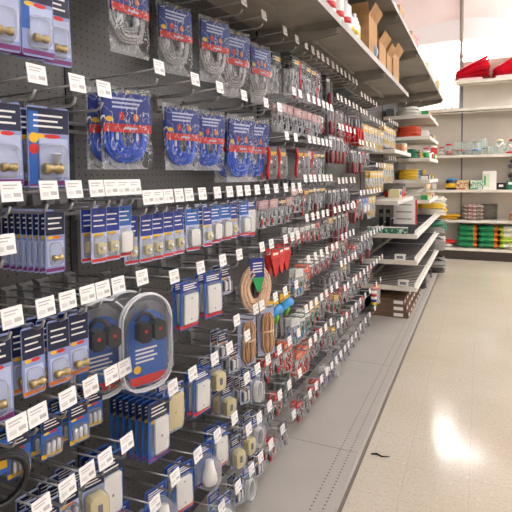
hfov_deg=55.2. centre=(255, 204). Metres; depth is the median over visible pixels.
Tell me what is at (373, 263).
hook
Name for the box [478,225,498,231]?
bag
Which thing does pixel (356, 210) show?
pack
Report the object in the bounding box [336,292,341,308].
pack
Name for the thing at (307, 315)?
pack
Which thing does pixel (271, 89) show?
pack
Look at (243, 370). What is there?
pack
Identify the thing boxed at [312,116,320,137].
bag
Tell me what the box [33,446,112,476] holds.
hook
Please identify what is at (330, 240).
pack
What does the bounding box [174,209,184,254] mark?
pack
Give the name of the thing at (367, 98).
hook
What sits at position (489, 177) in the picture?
pack
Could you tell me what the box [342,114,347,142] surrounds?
pliers
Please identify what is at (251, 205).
pack
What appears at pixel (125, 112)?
pack
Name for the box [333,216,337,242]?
pack
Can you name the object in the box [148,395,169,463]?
pack
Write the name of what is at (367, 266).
hook
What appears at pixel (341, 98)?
hook
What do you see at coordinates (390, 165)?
bag
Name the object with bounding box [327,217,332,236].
pack
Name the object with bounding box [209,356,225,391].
pack
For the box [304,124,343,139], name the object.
hook
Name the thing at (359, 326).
hook
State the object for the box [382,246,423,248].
divider
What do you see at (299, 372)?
hook
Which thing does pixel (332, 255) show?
pack
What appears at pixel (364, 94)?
hook
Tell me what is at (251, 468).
hook
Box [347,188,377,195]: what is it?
hook
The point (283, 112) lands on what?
bag
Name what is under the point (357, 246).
pack
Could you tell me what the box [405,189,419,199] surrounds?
box
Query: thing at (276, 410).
pack
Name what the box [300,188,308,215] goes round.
pack
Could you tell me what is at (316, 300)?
hook
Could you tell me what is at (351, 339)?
hook
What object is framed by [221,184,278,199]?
hook
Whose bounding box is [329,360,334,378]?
pack
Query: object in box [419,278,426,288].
cable coil
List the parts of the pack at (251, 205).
wall plate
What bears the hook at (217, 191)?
attached to the shelving at (302, 476)
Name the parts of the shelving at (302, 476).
panel, shelf, kick plate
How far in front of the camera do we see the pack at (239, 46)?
2.08 m
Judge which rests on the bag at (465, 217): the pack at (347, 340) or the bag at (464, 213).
the bag at (464, 213)
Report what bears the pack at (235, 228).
hanging from the hook at (247, 190)
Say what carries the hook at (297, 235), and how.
attached to the shelving at (302, 476)
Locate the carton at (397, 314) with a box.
[371,308,410,318]
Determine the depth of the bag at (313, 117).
2.82 m
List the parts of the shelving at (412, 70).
panel, shelf, shelf, shelf, shelf, shelf, shelf, kick plate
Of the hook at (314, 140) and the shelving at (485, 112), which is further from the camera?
the shelving at (485, 112)
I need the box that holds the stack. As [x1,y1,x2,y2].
[371,290,376,307]
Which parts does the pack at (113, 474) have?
wall plate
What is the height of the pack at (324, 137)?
0.188 m
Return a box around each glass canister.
[494,139,505,153]
[506,139,511,153]
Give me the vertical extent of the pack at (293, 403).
0.126 m
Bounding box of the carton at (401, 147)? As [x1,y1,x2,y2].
[391,144,404,151]
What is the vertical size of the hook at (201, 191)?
0.090 m
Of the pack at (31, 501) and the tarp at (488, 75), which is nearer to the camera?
the pack at (31, 501)
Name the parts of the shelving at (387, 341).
panel, shelf, shelf, kick plate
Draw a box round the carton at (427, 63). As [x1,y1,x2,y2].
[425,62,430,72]
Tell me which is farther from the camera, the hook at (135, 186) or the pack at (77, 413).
the hook at (135, 186)
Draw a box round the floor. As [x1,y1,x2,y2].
[342,258,511,511]
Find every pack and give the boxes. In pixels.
[0,0,20,52]
[0,50,9,54]
[0,101,23,185]
[0,325,7,333]
[0,332,13,421]
[0,428,5,475]
[1,209,9,269]
[5,426,30,481]
[7,209,14,270]
[8,322,33,395]
[10,23,44,61]
[13,209,21,270]
[16,488,38,511]
[19,209,27,271]
[20,0,54,59]
[20,107,28,187]
[20,324,46,398]
[25,208,43,272]
[25,316,47,324]
[25,492,46,511]
[26,105,69,187]
[30,408,51,457]
[31,209,40,272]
[36,315,57,381]
[37,474,58,494]
[38,209,44,272]
[40,410,61,460]
[43,0,71,67]
[44,209,64,273]
[46,317,70,387]
[46,477,66,497]
[47,398,58,412]
[50,495,59,511]
[54,460,75,480]
[57,309,77,318]
[57,397,77,442]
[57,480,78,511]
[67,310,89,376]
[68,398,87,446]
[68,467,81,511]
[70,298,128,399]
[77,388,82,400]
[80,206,90,262]
[80,444,107,466]
[81,470,109,511]
[83,386,102,428]
[86,87,134,169]
[87,446,114,462]
[90,206,106,263]
[94,448,122,511]
[98,290,150,389]
[99,88,151,168]
[107,205,119,260]
[108,0,149,59]
[109,387,131,449]
[115,388,136,449]
[118,292,172,393]
[119,204,132,257]
[121,393,141,457]
[123,500,128,511]
[124,213,137,265]
[128,391,149,458]
[134,392,156,460]
[139,213,152,262]
[140,507,149,511]
[141,393,162,462]
[144,480,169,511]
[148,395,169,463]
[152,212,163,259]
[156,0,192,75]
[156,379,172,396]
[162,102,200,169]
[163,210,173,257]
[164,380,183,433]
[164,456,182,510]
[171,459,193,511]
[172,278,190,330]
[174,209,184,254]
[177,207,185,249]
[179,279,198,330]
[184,208,200,251]
[184,364,202,416]
[192,366,209,417]
[193,440,217,489]
[194,109,224,169]
[194,206,202,245]
[195,270,213,317]
[198,14,229,84]
[198,354,209,367]
[202,206,212,246]
[203,271,221,318]
[204,421,220,458]
[207,487,219,511]
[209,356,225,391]
[210,328,219,354]
[211,204,222,242]
[211,390,220,413]
[212,265,219,271]
[212,422,227,470]
[214,114,244,181]
[217,329,227,358]
[217,490,231,511]
[220,203,232,240]
[220,265,230,294]
[220,383,235,416]
[221,29,249,99]
[221,357,228,371]
[225,113,254,181]
[225,432,229,465]
[226,373,234,396]
[227,472,234,500]
[229,343,237,373]
[229,434,245,468]
[230,202,238,237]
[231,421,241,448]
[232,201,238,234]
[233,374,240,401]
[233,474,242,505]
[239,201,250,235]
[239,378,249,404]
[240,364,250,400]
[241,117,268,181]
[241,424,255,454]
[242,200,255,237]
[242,409,251,426]
[242,461,254,501]
[247,452,255,471]
[248,254,256,296]
[249,44,271,105]
[250,369,262,403]
[251,411,263,448]
[254,255,261,297]
[254,449,262,477]
[256,356,265,381]
[257,400,265,425]
[259,154,265,179]
[261,360,271,384]
[261,434,268,460]
[262,404,272,431]
[264,248,271,275]
[265,146,276,179]
[266,390,274,415]
[266,435,275,463]
[267,64,275,93]
[268,298,282,323]
[268,347,275,371]
[270,249,279,275]
[271,51,280,92]
[272,350,282,373]
[272,393,281,416]
[274,292,293,337]
[276,245,284,272]
[276,339,285,369]
[277,147,286,178]
[277,420,287,448]
[278,378,286,405]
[280,227,287,242]
[282,244,290,269]
[282,341,292,371]
[283,56,293,96]
[283,379,292,406]
[285,315,294,339]
[287,227,292,242]
[288,268,297,294]
[288,348,296,376]
[289,56,299,96]
[290,313,298,337]
[290,316,300,344]
[290,400,297,421]
[292,227,299,245]
[293,69,299,98]
[294,148,303,177]
[294,264,304,287]
[294,349,303,380]
[295,268,303,294]
[295,309,302,331]
[295,312,305,338]
[295,343,303,370]
[295,401,302,423]
[297,390,303,412]
[298,61,306,97]
[298,227,305,243]
[299,264,309,290]
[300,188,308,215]
[301,309,309,333]
[301,345,309,372]
[302,65,310,99]
[302,75,311,102]
[302,150,307,177]
[302,339,307,357]
[302,394,309,415]
[304,225,310,241]
[307,261,312,278]
[307,305,314,326]
[308,68,315,102]
[308,340,314,360]
[308,386,314,405]
[309,222,316,239]
[309,379,314,397]
[310,151,316,177]
[311,187,317,218]
[311,333,319,354]
[312,301,319,320]
[314,71,321,104]
[314,222,320,241]
[314,258,319,274]
[314,377,320,398]
[318,117,324,132]
[318,297,324,316]
[318,329,324,348]
[319,372,325,391]
[320,106,325,135]
[320,255,325,270]
[321,218,328,238]
[321,331,325,350]
[323,135,327,163]
[323,189,327,216]
[323,271,330,288]
[324,253,329,268]
[324,292,330,310]
[324,331,331,351]
[324,366,330,383]
[326,77,330,106]
[326,107,331,135]
[327,189,332,216]
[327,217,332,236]
[328,135,332,163]
[328,223,332,242]
[328,271,335,288]
[328,294,333,312]
[329,327,335,345]
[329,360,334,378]
[330,108,334,136]
[330,244,336,262]
[332,136,337,163]
[332,189,337,215]
[332,294,338,311]
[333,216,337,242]
[333,268,338,284]
[333,353,340,375]
[335,109,338,137]
[335,137,339,164]
[335,322,340,339]
[336,188,339,204]
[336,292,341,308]
[337,215,341,240]
[337,266,342,282]
[338,111,344,140]
[339,240,344,258]
[340,138,344,164]
[340,188,345,212]
[340,316,345,332]
[340,345,346,362]
[341,214,345,238]
[341,263,346,280]
[342,239,347,255]
[342,287,348,303]
[344,139,348,155]
[344,187,347,211]
[344,261,349,276]
[344,312,349,327]
[345,149,349,173]
[345,285,350,300]
[345,340,350,356]
[346,199,350,223]
[349,281,355,296]
[350,149,354,173]
[350,245,356,259]
[350,307,355,322]
[350,332,355,348]
[351,199,354,223]
[353,150,356,173]
[354,199,358,218]
[354,278,358,292]
[355,243,359,258]
[355,301,360,316]
[356,327,359,341]
[357,150,361,173]
[358,199,361,220]
[358,241,361,263]
[358,275,362,289]
[360,296,364,310]
[360,321,364,333]
[361,151,364,166]
[361,239,365,253]
[361,272,365,285]
[362,198,366,213]
[364,152,369,165]
[365,196,369,212]
[365,237,368,258]
[366,313,369,327]
[368,236,372,249]
[374,44,377,57]
[458,77,482,80]
[483,171,496,189]
[495,74,511,77]
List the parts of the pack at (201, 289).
wall plate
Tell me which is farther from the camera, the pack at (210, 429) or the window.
the window
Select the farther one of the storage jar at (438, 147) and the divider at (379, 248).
the storage jar at (438, 147)
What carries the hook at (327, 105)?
attached to the shelving at (345, 415)
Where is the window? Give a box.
[418,36,511,110]
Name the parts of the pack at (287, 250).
blade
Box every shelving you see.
[0,53,77,511]
[64,0,358,511]
[256,0,398,479]
[324,11,418,384]
[360,51,430,333]
[382,75,438,304]
[398,91,445,282]
[406,57,511,261]
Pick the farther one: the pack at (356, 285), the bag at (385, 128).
the bag at (385, 128)
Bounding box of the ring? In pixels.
[0,438,29,509]
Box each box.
[349,2,382,53]
[367,226,407,233]
[377,30,391,67]
[379,209,383,226]
[386,44,396,73]
[386,108,395,116]
[386,209,390,226]
[387,42,403,81]
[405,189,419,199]
[456,180,469,189]
[469,180,482,189]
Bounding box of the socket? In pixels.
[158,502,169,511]
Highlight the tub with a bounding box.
[446,179,456,189]
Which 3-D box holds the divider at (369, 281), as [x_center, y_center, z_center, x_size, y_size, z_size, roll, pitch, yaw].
[1.359,0.764,4.891,0.464,0.034,0.030,1,4,25]
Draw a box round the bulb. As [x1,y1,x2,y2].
[201,458,217,486]
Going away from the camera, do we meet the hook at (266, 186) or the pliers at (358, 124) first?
the hook at (266, 186)
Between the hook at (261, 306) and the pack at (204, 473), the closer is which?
the pack at (204, 473)
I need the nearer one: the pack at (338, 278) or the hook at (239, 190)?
the hook at (239, 190)
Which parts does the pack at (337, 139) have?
handle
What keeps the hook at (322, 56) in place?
attached to the shelving at (345, 415)
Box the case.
[384,191,407,196]
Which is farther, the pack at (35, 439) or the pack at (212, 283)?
the pack at (212, 283)
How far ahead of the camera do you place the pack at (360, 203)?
3.95 m
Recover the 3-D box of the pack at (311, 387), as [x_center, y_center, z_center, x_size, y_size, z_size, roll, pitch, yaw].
[0.320,1.113,2.856,0.037,0.126,0.066,2,4,39]
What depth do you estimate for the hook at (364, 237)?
3.87 m
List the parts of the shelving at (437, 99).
panel, shelf, cable coil, cable coil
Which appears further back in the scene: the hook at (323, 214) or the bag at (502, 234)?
the bag at (502, 234)
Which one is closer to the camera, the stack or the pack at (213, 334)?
the pack at (213, 334)
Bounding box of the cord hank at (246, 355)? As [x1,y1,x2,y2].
[238,313,255,366]
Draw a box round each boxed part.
[421,130,427,135]
[421,195,427,199]
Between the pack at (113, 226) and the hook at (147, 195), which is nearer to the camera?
the pack at (113, 226)
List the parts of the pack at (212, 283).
wall plate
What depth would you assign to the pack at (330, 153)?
3.14 m
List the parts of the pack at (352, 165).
handle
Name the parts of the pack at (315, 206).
handle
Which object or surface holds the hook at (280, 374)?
attached to the shelving at (345, 415)
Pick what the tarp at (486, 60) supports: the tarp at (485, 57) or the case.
the tarp at (485, 57)
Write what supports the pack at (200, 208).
hanging from the hook at (217, 191)
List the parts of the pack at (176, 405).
wall plate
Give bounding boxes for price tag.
[394,254,405,259]
[398,279,408,285]
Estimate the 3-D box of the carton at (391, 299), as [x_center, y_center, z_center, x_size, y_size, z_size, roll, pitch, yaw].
[1.334,0.946,4.919,0.320,0.060,0.171,1,4,25]
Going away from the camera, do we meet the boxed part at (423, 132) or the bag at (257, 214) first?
the bag at (257, 214)
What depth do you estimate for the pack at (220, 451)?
1.84 m
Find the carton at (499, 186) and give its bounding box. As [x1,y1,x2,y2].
[496,183,505,189]
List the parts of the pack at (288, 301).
blade, handle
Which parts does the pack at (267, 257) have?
blade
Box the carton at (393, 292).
[377,289,408,299]
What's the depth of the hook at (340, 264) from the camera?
3.21 m
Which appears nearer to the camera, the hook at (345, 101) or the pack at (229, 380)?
the pack at (229, 380)
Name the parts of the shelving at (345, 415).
panel, shelf, shelf, kick plate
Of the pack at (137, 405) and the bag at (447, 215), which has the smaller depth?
the pack at (137, 405)
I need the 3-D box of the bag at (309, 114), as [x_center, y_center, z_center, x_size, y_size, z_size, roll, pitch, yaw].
[0.292,-0.456,2.746,0.036,0.130,0.076,1,4,34]
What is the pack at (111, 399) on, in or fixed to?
hanging from the hook at (172, 386)
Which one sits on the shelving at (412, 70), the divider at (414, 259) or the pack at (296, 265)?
the divider at (414, 259)
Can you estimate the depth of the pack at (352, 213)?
3.72 m
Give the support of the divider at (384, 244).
on the shelving at (412, 70)
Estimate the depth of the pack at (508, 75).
8.47 m
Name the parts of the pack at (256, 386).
cord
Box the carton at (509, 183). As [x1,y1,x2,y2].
[507,181,511,189]
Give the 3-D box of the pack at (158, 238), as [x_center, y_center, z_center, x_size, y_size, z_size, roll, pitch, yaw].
[-0.283,0.091,1.433,0.023,0.142,0.046,4,6,40]
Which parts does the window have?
frame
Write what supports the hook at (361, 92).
attached to the shelving at (387, 341)
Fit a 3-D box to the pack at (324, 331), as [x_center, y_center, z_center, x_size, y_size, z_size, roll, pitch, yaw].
[0.441,0.880,3.181,0.035,0.130,0.076,0,3,34]
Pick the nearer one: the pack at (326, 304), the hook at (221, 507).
the hook at (221, 507)
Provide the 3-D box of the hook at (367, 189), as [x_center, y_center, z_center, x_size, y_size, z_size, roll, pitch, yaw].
[0.778,-0.082,3.979,0.266,0.090,0.047,1,4,25]
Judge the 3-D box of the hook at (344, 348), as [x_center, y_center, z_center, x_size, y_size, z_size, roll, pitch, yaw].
[0.484,0.994,3.367,0.266,0.090,0.047,1,4,25]
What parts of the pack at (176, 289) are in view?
wall plate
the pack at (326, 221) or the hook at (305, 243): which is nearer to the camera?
the pack at (326, 221)
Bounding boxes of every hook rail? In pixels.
[0,201,92,221]
[69,121,87,134]
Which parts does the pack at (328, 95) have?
handle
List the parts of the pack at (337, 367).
cord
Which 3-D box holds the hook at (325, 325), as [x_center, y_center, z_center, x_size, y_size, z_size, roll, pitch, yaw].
[0.294,0.743,2.942,0.266,0.090,0.047,1,4,25]
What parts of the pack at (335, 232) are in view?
handle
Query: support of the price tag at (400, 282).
on the shelving at (412, 70)
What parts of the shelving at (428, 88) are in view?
panel, cable coil, cable coil, cable coil, shelf, shelf, shelf, shelf, shelf, shelf, shelf, shelf, kick plate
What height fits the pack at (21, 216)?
0.146 m
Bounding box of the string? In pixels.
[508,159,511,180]
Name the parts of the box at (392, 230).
box lid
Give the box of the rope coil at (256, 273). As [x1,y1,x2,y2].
[239,257,270,313]
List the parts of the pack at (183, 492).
wall plate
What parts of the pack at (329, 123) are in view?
handle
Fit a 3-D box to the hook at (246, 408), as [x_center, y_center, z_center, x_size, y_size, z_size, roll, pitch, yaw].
[0.069,1.052,2.459,0.266,0.090,0.047,1,4,25]
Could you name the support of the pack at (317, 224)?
hanging from the hook at (327, 211)
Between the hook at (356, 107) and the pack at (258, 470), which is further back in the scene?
the hook at (356, 107)
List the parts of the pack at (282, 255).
blade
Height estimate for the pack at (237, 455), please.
0.120 m
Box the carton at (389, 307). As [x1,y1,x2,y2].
[371,302,408,311]
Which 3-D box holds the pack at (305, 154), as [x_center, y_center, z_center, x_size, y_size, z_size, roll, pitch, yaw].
[0.270,-0.226,2.670,0.029,0.156,0.086,0,3,37]
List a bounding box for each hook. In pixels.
[0,62,47,102]
[0,72,86,108]
[0,180,82,213]
[0,181,23,217]
[0,181,58,213]
[0,233,16,267]
[0,283,95,314]
[0,289,76,321]
[0,295,55,329]
[0,304,23,341]
[0,400,48,435]
[0,411,28,448]
[0,473,76,506]
[0,491,51,511]
[3,458,95,490]
[12,180,104,209]
[14,385,76,418]
[18,79,111,113]
[18,279,110,308]
[27,180,118,208]
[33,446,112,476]
[35,275,125,303]
[40,374,98,404]
[42,179,130,206]
[55,179,141,205]
[63,268,148,294]
[64,363,118,392]
[64,430,133,459]
[71,190,154,220]
[76,356,131,384]
[81,189,163,214]
[84,59,164,99]
[93,189,173,213]
[100,268,179,292]
[102,378,178,402]
[105,188,183,211]
[117,188,193,210]
[122,464,180,491]
[123,493,160,511]
[124,72,199,99]
[131,260,204,282]
[133,187,206,208]
[151,0,199,14]
[152,187,221,206]
[153,81,223,112]
[155,365,197,387]
[157,254,226,274]
[159,445,202,467]
[166,186,233,205]
[166,340,232,360]
[167,350,218,371]
[169,426,221,447]
[175,313,239,332]
[177,248,242,268]
[178,186,242,204]
[182,89,247,112]
[184,409,237,429]
[186,499,225,511]
[187,328,250,346]
[188,185,250,202]
[189,417,251,439]
[190,0,246,22]
[198,303,258,320]
[199,185,259,201]
[199,478,241,497]
[202,409,261,427]
[205,241,264,259]
[209,97,268,117]
[210,184,269,200]
[216,239,273,256]
[216,461,254,479]
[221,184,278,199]
[222,291,277,307]
[222,299,264,316]
[223,9,266,32]
[225,102,281,120]
[226,362,260,379]
[226,371,249,389]
[228,342,281,359]
[230,421,284,438]
[230,437,273,453]
[233,183,287,198]
[233,234,287,250]
[233,286,287,300]
[236,400,271,416]
[241,232,294,248]
[242,183,295,197]
[242,353,270,369]
[243,86,295,109]
[244,404,295,423]
[245,450,263,467]
[248,231,299,246]
[249,25,287,45]
[250,89,301,110]
[250,183,301,196]
[252,364,301,381]
[256,327,300,341]
[256,335,291,349]
[257,35,298,52]
[257,175,306,190]
[261,93,310,114]
[261,214,308,228]
[261,389,282,404]
[263,379,291,393]
[264,175,312,190]
[264,255,309,268]
[264,385,311,401]
[267,212,314,227]
[268,96,315,115]
[269,131,288,146]
[269,133,297,148]
[269,136,315,150]
[269,175,316,190]
[271,135,310,149]
[271,280,298,293]
[271,297,317,309]
[271,378,317,393]
[273,49,319,71]
[273,137,319,150]
[274,43,307,58]
[274,98,320,115]
[274,211,319,223]
[274,338,311,350]
[275,175,321,189]
[275,333,316,345]
[277,327,321,339]
[278,293,322,304]
[278,372,322,386]
[279,53,324,74]
[279,138,324,151]
[279,301,312,313]
[280,46,314,63]
[280,175,325,189]
[280,210,324,223]
[282,100,324,117]
[283,304,307,317]
[283,322,326,334]
[284,139,327,155]
[284,175,328,186]
[285,57,328,75]
[285,102,328,117]
[285,365,328,379]
[287,209,328,220]
[287,289,327,300]
[288,140,331,156]
[289,175,332,188]
[289,252,316,264]
[290,104,332,121]
[290,286,332,296]
[290,318,331,329]
[291,61,334,79]
[291,244,333,255]
[291,246,328,257]
[291,249,322,260]
[291,359,333,372]
[294,207,335,217]
[296,242,337,252]
[297,65,338,80]
[297,93,338,108]
[298,281,337,292]
[298,356,337,366]
[299,178,340,188]
[300,123,340,138]
[300,206,340,217]
[300,321,338,331]
[302,68,342,82]
[302,95,342,110]
[303,234,343,244]
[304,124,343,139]
[304,177,343,187]
[305,317,342,326]
[307,71,346,87]
[307,98,346,112]
[307,284,345,294]
[307,350,341,360]
[308,232,347,243]
[310,204,348,213]
[311,126,347,139]
[311,282,348,291]
[312,74,350,90]
[312,100,350,114]
[312,345,345,354]
[313,230,350,241]
[313,341,349,349]
[314,256,349,265]
[315,312,347,321]
[317,77,353,89]
[317,102,354,115]
[317,336,352,345]
[318,177,355,186]
[318,277,354,286]
[318,306,352,315]
[319,253,353,262]
[319,260,342,270]
[320,79,357,94]
[320,252,356,260]
[321,275,356,284]
[321,331,356,340]
[322,303,356,311]
[324,258,346,268]
[326,298,361,306]
[327,190,361,201]
[327,323,360,332]
[331,92,362,102]
[331,94,365,107]
[332,234,365,242]
[333,317,365,325]
[335,96,368,108]
[338,104,357,114]
[338,311,370,319]
[339,98,371,108]
[339,189,368,197]
[340,111,367,120]
[340,266,368,274]
[342,100,374,111]
[345,306,375,313]
[346,102,376,113]
[347,109,364,118]
[347,188,374,196]
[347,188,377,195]
[347,228,377,235]
[347,233,368,240]
[347,261,374,268]
[348,269,364,277]
[350,256,379,263]
[354,225,382,232]
[354,254,382,261]
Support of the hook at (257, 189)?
attached to the shelving at (302, 476)
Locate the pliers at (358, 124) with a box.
[355,119,360,145]
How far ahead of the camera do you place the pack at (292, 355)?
2.66 m
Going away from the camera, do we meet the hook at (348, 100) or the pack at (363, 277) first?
the hook at (348, 100)
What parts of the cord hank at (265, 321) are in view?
cord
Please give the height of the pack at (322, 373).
0.130 m
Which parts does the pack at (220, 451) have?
wall plate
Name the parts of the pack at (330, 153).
handle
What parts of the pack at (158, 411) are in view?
wall plate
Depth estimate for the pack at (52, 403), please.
1.18 m
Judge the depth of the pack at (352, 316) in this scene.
3.75 m
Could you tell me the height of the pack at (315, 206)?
0.188 m
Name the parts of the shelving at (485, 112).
panel, shelf, shelf, rail, shelf, kick plate, shelf, shelf, shelf, rail, panel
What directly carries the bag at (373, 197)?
hanging from the hook
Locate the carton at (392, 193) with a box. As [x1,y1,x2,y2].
[388,189,401,197]
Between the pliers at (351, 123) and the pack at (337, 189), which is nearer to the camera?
the pack at (337, 189)
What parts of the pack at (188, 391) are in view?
wall plate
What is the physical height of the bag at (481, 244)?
0.132 m
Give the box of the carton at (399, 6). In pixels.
[397,4,403,18]
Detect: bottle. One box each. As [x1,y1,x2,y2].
[326,0,335,11]
[336,0,343,20]
[344,0,350,27]
[351,13,358,36]
[351,15,353,31]
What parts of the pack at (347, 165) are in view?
handle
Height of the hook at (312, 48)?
0.090 m
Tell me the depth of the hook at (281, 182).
2.84 m
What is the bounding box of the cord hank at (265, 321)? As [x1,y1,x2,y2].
[257,304,274,356]
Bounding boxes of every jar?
[423,151,429,157]
[430,146,436,153]
[438,147,444,155]
[445,144,451,154]
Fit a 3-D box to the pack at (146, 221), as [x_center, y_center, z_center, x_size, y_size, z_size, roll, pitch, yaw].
[-0.306,0.093,1.390,0.025,0.142,0.046,2,4,36]
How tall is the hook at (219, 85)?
0.090 m
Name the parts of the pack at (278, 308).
handle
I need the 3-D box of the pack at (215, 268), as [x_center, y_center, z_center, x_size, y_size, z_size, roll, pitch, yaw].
[-0.142,0.285,1.877,0.024,0.110,0.055,2,4,40]
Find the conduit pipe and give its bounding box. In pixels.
[459,0,463,107]
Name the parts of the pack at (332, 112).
handle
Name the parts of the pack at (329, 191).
handle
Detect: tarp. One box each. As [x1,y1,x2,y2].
[455,66,489,76]
[455,74,490,80]
[456,55,487,72]
[456,58,488,73]
[456,62,489,74]
[456,71,489,77]
[457,69,489,76]
[460,61,488,72]
[492,72,511,77]
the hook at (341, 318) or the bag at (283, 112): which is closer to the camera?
the bag at (283, 112)
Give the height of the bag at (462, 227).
0.132 m
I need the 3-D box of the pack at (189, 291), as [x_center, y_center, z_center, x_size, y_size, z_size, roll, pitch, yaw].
[-0.213,0.327,1.605,0.023,0.160,0.088,2,4,35]
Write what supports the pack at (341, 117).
hanging from the hook at (348, 100)
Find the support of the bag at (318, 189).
hanging from the hook at (327, 177)
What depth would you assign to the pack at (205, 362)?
1.82 m
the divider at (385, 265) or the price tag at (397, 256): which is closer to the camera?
the price tag at (397, 256)
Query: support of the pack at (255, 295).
hanging from the hook at (271, 243)
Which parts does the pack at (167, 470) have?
wall plate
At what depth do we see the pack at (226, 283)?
1.86 m
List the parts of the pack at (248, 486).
cord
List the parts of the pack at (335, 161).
handle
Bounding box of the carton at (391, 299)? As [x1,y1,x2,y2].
[377,293,406,305]
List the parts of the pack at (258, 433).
cord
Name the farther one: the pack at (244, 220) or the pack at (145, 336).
the pack at (244, 220)
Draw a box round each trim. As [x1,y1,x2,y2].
[394,0,511,29]
[409,16,511,46]
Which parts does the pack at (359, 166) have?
handle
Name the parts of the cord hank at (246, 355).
cord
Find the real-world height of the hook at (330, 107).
0.090 m
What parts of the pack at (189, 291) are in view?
wall plate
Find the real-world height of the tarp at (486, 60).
0.221 m
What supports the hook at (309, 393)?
attached to the shelving at (345, 415)
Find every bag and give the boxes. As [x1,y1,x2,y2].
[255,201,261,226]
[257,200,268,228]
[262,201,271,224]
[267,199,278,225]
[269,206,279,223]
[270,103,280,130]
[276,102,286,129]
[276,198,285,224]
[278,112,287,130]
[283,197,292,222]
[284,105,293,132]
[288,114,295,133]
[290,188,298,211]
[293,107,302,134]
[295,188,304,212]
[298,110,307,135]
[304,112,311,135]
[308,151,312,173]
[309,114,317,136]
[309,188,313,210]
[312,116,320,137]
[316,187,321,208]
[317,152,319,174]
[317,153,324,174]
[318,187,325,207]
[361,124,368,148]
[364,171,370,193]
[365,126,371,148]
[366,197,371,218]
[369,127,374,148]
[369,171,375,193]
[371,196,375,216]
[371,284,379,301]
[372,128,377,150]
[372,171,377,192]
[373,130,380,150]
[375,171,380,191]
[377,131,383,151]
[377,171,383,191]
[381,163,386,182]
[382,125,387,144]
[384,164,389,182]
[387,128,391,146]
[387,164,391,182]
[389,129,393,147]
[389,164,393,182]
[438,216,457,218]
[440,213,460,216]
[445,239,454,242]
[457,231,477,236]
[457,241,476,246]
[458,224,477,231]
[458,236,477,241]
[462,204,483,208]
[462,212,483,215]
[462,215,483,219]
[463,208,483,211]
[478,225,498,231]
[478,231,497,237]
[478,237,498,242]
[478,242,497,248]
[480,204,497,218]
[498,232,511,237]
[498,237,511,243]
[498,242,511,249]
[499,225,511,232]
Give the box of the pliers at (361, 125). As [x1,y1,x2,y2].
[360,120,363,146]
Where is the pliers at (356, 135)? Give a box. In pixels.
[352,118,358,144]
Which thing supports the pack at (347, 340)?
hanging from the hook at (355, 334)
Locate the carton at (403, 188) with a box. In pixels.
[392,187,404,191]
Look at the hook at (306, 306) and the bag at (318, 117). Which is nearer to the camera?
the hook at (306, 306)
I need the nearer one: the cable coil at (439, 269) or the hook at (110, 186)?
the hook at (110, 186)
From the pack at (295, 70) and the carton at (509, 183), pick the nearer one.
the pack at (295, 70)
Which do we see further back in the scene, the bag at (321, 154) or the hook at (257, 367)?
the bag at (321, 154)
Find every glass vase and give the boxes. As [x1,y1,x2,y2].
[454,142,464,154]
[464,143,471,154]
[472,141,481,154]
[482,138,487,153]
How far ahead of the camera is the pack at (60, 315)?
1.15 m
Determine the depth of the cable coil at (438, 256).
7.39 m
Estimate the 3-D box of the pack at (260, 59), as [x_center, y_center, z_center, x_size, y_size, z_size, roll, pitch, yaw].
[0.020,-0.612,2.296,0.064,0.280,0.168,2,4,37]
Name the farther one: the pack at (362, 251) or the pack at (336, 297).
the pack at (362, 251)
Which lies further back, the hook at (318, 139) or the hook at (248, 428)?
the hook at (318, 139)
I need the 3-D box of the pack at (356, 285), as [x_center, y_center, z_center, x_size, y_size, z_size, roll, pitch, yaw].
[0.790,0.635,3.865,0.035,0.130,0.076,2,4,34]
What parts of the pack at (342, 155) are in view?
handle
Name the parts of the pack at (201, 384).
wall plate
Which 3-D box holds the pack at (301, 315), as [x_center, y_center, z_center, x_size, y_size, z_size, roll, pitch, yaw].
[0.242,0.662,2.663,0.036,0.150,0.092,2,5,43]
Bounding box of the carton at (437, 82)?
[435,80,439,90]
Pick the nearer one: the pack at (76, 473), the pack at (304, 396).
the pack at (76, 473)
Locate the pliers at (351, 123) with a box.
[349,118,352,144]
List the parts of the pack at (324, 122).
handle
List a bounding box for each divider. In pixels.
[367,282,415,286]
[369,257,415,260]
[369,281,416,284]
[370,254,417,257]
[372,253,418,256]
[372,278,417,281]
[373,252,418,254]
[373,276,418,280]
[375,251,419,254]
[375,275,419,278]
[376,250,420,252]
[376,273,420,277]
[377,280,417,282]
[378,249,421,251]
[378,272,421,275]
[379,248,422,250]
[379,271,422,273]
[380,247,423,249]
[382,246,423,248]
[382,268,423,271]
[382,270,422,272]
[383,245,424,247]
[383,267,424,270]
[384,244,425,246]
[384,266,425,268]
[385,265,425,267]
[386,242,426,244]
[386,264,426,266]
[387,243,425,245]
[389,240,428,242]
[390,239,428,241]
[391,239,429,241]
[392,241,427,243]
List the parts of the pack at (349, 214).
handle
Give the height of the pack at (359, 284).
0.126 m
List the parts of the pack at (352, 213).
handle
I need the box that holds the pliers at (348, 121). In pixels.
[347,115,350,143]
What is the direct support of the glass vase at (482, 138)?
on the shelving at (485, 112)
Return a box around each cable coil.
[399,149,418,157]
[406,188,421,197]
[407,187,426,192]
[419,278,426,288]
[424,227,444,232]
[427,268,432,277]
[428,245,444,250]
[429,220,444,226]
[430,266,444,272]
[431,197,444,203]
[431,258,444,267]
[432,237,445,244]
[435,254,445,262]
[437,234,445,240]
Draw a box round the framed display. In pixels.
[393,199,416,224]
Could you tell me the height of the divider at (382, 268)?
0.034 m
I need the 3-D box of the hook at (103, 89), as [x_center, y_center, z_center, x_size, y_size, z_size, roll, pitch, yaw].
[-0.479,-0.252,1.222,0.266,0.090,0.047,1,4,25]

